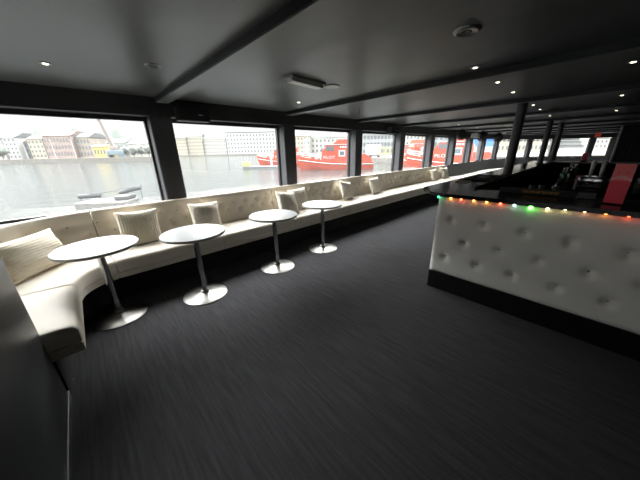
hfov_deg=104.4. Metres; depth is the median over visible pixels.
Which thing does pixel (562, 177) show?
bottle
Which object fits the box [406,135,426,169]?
window
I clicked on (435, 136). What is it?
window
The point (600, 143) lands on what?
waterfront building
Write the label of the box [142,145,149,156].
tree
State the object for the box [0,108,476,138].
trim
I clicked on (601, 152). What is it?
quay
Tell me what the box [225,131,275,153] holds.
office block
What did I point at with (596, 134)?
exit sign
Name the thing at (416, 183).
seat cushion
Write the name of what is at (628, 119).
ceiling beam
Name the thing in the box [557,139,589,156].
window
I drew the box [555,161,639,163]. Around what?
countertop
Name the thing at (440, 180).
seat cushion
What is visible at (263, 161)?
boat
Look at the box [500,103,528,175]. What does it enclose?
support column
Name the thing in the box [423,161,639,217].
countertop
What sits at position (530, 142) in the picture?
trim
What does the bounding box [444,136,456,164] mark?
trim
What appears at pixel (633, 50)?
soffit
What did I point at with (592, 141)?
trim
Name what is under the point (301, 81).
diffuser
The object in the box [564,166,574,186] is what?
bottle
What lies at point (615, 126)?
ceiling beam
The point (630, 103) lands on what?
ceiling beam
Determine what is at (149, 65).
smoke detector
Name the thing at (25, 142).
waterfront building
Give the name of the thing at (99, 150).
building
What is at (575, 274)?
bar counter
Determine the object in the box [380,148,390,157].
scaffold
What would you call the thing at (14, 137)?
waterfront building
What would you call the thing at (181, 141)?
waterfront building
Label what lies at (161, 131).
trim
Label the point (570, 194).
bar mat
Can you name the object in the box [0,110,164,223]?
window
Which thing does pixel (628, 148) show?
wall
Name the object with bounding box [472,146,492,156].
shipping container
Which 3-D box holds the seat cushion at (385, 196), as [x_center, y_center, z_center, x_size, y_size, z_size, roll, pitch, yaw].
[1.557,-1.104,6.193,1.196,0.139,0.578,-19,26,-40]
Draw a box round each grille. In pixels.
[391,127,398,132]
[459,132,465,137]
[480,132,486,138]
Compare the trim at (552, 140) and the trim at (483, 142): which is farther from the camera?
the trim at (552, 140)
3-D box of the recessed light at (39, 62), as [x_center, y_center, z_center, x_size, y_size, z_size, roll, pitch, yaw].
[-2.029,-1.302,1.831,0.080,0.008,0.080,-19,26,-40]
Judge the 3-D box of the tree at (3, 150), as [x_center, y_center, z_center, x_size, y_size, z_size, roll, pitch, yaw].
[-179.349,-49.284,139.076,6.940,8.017,6.494,-19,26,-40]
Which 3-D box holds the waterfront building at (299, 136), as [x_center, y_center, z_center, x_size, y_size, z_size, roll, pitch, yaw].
[-14.812,-75.080,192.891,15.249,16.000,14.800,-1,20,0]
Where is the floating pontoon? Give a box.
[242,154,277,168]
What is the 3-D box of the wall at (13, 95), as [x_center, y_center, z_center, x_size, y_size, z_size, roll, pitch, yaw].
[5.232,-3.099,6.774,26.839,0.222,4.747,-19,26,-40]
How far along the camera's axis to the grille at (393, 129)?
6.39 m
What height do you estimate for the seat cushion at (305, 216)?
0.139 m
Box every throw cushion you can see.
[0,228,62,284]
[113,208,160,244]
[187,201,222,225]
[275,191,298,212]
[287,187,307,209]
[339,181,353,198]
[368,177,380,193]
[430,169,438,180]
[441,168,448,178]
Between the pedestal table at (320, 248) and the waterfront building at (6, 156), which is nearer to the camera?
the pedestal table at (320, 248)
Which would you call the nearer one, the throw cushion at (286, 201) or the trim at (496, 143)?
the throw cushion at (286, 201)
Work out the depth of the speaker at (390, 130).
6.37 m
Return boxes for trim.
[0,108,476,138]
[146,116,186,199]
[278,125,297,185]
[349,130,362,176]
[393,133,405,171]
[423,135,435,167]
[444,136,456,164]
[462,138,473,162]
[475,141,482,159]
[477,139,486,160]
[490,142,499,158]
[523,139,533,157]
[547,139,560,156]
[586,138,596,155]
[605,137,617,155]
[609,125,624,161]
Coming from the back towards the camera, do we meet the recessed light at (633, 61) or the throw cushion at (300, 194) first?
the throw cushion at (300, 194)
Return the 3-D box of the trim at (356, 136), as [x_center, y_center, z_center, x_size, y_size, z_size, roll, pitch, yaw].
[0.829,-2.035,5.934,0.250,1.080,0.260,-19,26,-40]
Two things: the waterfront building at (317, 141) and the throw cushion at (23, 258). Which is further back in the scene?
the waterfront building at (317, 141)
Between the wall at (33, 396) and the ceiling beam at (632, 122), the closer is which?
the wall at (33, 396)
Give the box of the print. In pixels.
[522,190,557,194]
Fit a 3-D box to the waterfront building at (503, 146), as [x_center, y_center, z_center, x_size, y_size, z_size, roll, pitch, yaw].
[85.567,-44.943,110.925,25.300,10.800,14.600,-1,20,0]
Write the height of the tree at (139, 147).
6.669 m
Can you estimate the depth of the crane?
138.63 m
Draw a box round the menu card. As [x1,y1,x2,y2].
[602,164,637,205]
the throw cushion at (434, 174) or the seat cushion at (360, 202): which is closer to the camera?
the seat cushion at (360, 202)
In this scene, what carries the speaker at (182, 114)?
attached to the wall at (13, 95)
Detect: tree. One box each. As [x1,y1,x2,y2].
[0,144,9,159]
[121,146,129,156]
[128,145,137,156]
[135,145,143,155]
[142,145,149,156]
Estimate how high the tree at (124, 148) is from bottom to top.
6.291 m
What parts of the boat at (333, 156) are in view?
railing, rub rail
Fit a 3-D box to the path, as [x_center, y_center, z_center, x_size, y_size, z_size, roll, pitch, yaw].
[-244.956,-59.899,184.389,208.547,0.100,292.026,-19,26,-40]
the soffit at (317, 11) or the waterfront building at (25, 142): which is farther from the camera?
the waterfront building at (25, 142)
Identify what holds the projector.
hanging from the ceiling
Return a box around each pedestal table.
[48,235,147,330]
[159,224,226,305]
[249,209,296,273]
[302,200,341,253]
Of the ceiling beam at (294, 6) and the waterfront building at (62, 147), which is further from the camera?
the waterfront building at (62, 147)
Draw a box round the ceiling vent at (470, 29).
[453,24,481,36]
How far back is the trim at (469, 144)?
11.00 m
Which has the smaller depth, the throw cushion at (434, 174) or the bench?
the throw cushion at (434, 174)
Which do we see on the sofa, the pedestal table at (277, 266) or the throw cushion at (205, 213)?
the throw cushion at (205, 213)
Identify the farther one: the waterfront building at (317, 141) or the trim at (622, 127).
the waterfront building at (317, 141)
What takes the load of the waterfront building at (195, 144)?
on the quay at (264, 153)
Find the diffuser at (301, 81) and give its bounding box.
[287,77,322,89]
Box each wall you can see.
[0,81,616,139]
[0,257,72,479]
[612,124,639,161]
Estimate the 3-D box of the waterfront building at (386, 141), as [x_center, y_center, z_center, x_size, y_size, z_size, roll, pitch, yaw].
[22.348,-40.618,104.585,19.763,9.300,14.600,-1,20,0]
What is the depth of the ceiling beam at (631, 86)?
3.52 m
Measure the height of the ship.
12.650 m
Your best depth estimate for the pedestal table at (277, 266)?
3.29 m
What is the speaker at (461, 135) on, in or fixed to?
attached to the ceiling
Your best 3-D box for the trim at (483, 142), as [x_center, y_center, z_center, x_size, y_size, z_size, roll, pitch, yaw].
[8.051,-4.489,12.400,0.250,1.080,0.260,-19,26,-40]
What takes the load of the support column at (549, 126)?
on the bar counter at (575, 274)
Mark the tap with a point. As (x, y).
(589, 182)
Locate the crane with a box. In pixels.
[97,119,124,156]
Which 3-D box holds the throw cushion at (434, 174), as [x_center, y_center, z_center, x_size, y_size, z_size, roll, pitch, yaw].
[3.870,-2.194,8.377,0.426,0.404,0.196,-16,25,-36]
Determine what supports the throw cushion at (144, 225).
on the sofa
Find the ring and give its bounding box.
[324,84,339,88]
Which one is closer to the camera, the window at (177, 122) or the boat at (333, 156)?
the window at (177, 122)
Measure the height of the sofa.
0.924 m
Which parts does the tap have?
tap handle, tap handle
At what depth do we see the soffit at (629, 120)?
7.21 m
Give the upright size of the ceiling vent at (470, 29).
0.014 m
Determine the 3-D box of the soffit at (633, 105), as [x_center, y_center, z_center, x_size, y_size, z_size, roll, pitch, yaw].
[5.351,-2.108,3.816,0.134,0.006,8.860,-19,26,-40]
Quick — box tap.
[576,160,607,188]
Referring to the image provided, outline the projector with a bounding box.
[470,131,479,137]
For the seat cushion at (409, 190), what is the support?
on the sofa
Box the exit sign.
[594,125,603,136]
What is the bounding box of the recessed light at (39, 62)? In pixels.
[38,61,52,65]
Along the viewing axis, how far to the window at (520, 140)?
14.56 m
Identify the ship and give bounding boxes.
[559,138,600,149]
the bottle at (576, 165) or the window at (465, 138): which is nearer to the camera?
the bottle at (576, 165)
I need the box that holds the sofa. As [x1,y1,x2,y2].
[0,165,459,394]
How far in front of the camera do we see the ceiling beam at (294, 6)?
1.44 m
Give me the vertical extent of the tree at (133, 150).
6.243 m
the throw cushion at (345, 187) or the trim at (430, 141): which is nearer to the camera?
the throw cushion at (345, 187)
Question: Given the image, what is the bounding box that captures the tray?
[463,174,502,180]
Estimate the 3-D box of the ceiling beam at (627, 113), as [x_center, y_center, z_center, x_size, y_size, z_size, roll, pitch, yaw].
[6.763,-2.618,5.070,0.150,0.058,8.860,-19,26,-40]
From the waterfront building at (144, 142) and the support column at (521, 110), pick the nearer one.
the support column at (521, 110)
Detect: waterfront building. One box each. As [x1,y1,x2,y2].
[0,133,31,158]
[0,135,9,158]
[24,141,32,158]
[26,135,49,158]
[41,131,83,158]
[74,133,106,157]
[106,138,136,156]
[126,139,150,156]
[175,135,188,154]
[186,133,204,154]
[203,135,227,154]
[295,132,310,153]
[310,133,346,153]
[405,136,424,143]
[434,137,447,144]
[498,139,550,152]
[580,137,611,148]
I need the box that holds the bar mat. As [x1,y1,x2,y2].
[500,186,596,199]
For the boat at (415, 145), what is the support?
on the water
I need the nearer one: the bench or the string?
the string
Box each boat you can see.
[74,185,142,210]
[257,147,309,165]
[296,132,373,169]
[403,136,423,164]
[406,138,490,168]
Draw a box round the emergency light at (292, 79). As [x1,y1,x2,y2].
[284,74,325,89]
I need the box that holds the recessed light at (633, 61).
[626,60,639,63]
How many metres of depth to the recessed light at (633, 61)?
2.04 m
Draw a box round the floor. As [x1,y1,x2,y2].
[71,197,639,479]
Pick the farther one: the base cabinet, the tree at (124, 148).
the tree at (124, 148)
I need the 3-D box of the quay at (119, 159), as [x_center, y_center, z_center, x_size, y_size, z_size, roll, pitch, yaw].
[-244.776,-58.740,184.628,208.547,2.250,292.481,-19,26,-40]
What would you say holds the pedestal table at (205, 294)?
on the floor
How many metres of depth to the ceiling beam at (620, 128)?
10.97 m
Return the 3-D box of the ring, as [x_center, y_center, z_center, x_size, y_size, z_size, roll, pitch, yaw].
[0.125,-1.634,2.643,0.170,0.010,0.170,-19,26,-40]
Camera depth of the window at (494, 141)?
13.16 m
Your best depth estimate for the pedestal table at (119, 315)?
2.31 m
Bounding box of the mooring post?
[304,139,308,153]
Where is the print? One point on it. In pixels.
(534, 192)
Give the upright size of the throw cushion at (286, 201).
0.411 m
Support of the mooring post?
on the quay at (601, 152)
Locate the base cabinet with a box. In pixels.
[550,175,639,200]
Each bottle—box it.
[556,168,566,187]
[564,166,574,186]
[574,164,578,179]
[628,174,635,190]
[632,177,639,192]
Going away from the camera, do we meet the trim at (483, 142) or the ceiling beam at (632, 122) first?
the ceiling beam at (632, 122)
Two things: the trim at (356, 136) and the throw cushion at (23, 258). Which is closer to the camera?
the throw cushion at (23, 258)
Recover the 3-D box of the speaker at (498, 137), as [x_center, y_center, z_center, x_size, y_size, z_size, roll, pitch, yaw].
[8.295,-4.756,11.509,0.400,0.402,0.414,-19,26,-40]
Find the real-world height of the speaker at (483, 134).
0.392 m
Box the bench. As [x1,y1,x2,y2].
[446,157,608,177]
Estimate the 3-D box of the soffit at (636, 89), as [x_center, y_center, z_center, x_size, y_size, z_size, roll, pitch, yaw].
[3.939,-1.629,2.552,0.134,0.006,8.860,-19,26,-40]
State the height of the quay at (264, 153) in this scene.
2.100 m
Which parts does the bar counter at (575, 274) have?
panel, light rail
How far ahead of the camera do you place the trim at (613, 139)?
13.94 m
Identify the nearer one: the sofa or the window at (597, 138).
the sofa
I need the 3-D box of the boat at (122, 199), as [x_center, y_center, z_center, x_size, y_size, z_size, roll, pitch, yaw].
[-12.702,-2.328,14.898,3.497,1.641,1.656,-4,20,-9]
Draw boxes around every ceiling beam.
[154,0,315,101]
[286,39,639,114]
[357,83,639,121]
[402,102,639,125]
[432,112,639,128]
[454,118,639,131]
[472,122,639,132]
[506,126,621,133]
[521,128,620,134]
[534,130,619,134]
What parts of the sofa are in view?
panel, panel, panel, panel, panel, panel, panel, panel, panel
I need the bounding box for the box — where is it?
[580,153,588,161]
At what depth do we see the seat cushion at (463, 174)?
10.94 m
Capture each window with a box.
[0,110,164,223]
[172,121,281,197]
[295,128,349,183]
[361,132,395,175]
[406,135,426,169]
[432,136,449,166]
[456,138,466,163]
[483,141,495,159]
[516,140,528,157]
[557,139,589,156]
[597,138,610,154]
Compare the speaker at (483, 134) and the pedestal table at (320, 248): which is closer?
the pedestal table at (320, 248)
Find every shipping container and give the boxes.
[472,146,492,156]
[473,139,493,146]
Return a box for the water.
[0,155,412,220]
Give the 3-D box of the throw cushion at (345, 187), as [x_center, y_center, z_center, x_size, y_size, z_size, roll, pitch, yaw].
[0.582,-1.082,5.404,0.207,0.430,0.453,17,27,42]
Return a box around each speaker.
[174,106,210,122]
[387,126,399,133]
[456,129,466,139]
[477,130,487,140]
[493,133,503,141]
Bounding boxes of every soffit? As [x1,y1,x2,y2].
[156,0,360,103]
[288,47,639,115]
[359,88,639,122]
[402,105,639,126]
[432,114,639,129]
[458,120,636,131]
[487,124,633,132]
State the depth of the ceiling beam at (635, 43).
2.13 m
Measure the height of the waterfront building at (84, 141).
14.100 m
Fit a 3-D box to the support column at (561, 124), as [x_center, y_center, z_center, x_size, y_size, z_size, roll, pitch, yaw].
[6.929,-2.861,7.259,0.170,1.060,0.170,-19,26,-40]
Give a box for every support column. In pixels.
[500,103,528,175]
[535,121,553,163]
[549,122,564,160]
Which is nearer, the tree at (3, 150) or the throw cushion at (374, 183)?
the throw cushion at (374, 183)
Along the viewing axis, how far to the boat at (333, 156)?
45.93 m
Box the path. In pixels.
[0,156,150,159]
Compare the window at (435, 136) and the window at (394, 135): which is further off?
the window at (435, 136)
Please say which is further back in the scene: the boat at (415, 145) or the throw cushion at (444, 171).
the boat at (415, 145)
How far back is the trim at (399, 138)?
7.11 m
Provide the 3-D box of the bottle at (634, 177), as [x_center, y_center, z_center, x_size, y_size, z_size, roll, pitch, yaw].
[4.104,-0.807,3.276,0.077,0.300,0.077,7,21,22]
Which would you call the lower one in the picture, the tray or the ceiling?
the tray
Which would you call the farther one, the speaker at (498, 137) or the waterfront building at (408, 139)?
the waterfront building at (408, 139)
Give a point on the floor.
(344, 363)
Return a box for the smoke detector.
[144,63,160,68]
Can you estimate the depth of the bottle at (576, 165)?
4.36 m
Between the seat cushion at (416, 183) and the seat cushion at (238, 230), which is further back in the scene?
the seat cushion at (416, 183)
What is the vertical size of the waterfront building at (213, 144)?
24.000 m
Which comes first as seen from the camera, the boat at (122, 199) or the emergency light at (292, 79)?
the emergency light at (292, 79)
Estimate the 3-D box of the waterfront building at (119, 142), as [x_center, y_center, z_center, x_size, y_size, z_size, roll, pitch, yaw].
[-125.752,-59.628,160.451,12.720,11.100,14.800,-1,20,0]
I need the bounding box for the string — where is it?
[435,195,638,217]
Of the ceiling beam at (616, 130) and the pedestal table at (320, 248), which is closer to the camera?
the pedestal table at (320, 248)
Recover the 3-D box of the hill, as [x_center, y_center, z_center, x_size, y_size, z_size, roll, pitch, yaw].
[-277.139,-85.484,212.666,229.100,33.607,282.691,-19,26,-40]
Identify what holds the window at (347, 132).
in the wall
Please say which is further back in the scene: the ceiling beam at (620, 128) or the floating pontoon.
the floating pontoon
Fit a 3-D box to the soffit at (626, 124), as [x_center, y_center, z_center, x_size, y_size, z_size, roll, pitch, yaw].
[9.587,-3.548,7.609,0.134,0.006,8.860,-19,26,-40]
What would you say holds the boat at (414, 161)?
on the water
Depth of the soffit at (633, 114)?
6.05 m
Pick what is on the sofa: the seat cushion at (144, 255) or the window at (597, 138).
the seat cushion at (144, 255)
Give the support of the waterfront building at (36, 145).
on the path
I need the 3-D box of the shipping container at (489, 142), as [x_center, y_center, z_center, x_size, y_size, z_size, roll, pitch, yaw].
[40.666,-24.920,62.733,8.000,2.400,2.430,-1,20,0]
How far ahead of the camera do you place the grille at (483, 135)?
9.57 m
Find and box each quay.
[0,157,151,163]
[179,153,273,156]
[316,149,606,162]
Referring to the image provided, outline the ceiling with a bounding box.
[0,0,639,134]
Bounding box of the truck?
[366,144,380,156]
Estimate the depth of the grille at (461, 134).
8.75 m
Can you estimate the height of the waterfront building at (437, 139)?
10.500 m
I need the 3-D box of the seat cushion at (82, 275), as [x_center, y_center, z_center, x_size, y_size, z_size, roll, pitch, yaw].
[-2.494,0.350,2.347,0.875,0.139,0.898,-19,26,-40]
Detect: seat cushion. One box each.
[15,256,117,296]
[21,285,83,352]
[110,236,223,271]
[221,218,294,243]
[294,206,342,224]
[333,195,377,212]
[362,190,404,203]
[386,185,423,195]
[410,181,439,186]
[429,177,459,182]
[449,167,503,177]
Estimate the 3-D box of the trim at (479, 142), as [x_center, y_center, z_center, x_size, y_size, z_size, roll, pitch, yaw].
[7.999,-4.516,12.404,0.260,1.000,0.190,-14,23,-31]
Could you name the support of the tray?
on the bar counter at (575, 274)
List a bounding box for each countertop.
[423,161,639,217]
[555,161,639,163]
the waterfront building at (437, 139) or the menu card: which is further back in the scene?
the waterfront building at (437, 139)
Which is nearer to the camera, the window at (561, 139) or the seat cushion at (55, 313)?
the seat cushion at (55, 313)
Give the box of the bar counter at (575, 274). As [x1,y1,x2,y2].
[423,160,639,360]
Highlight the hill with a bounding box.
[0,118,141,139]
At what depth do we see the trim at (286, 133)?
4.52 m

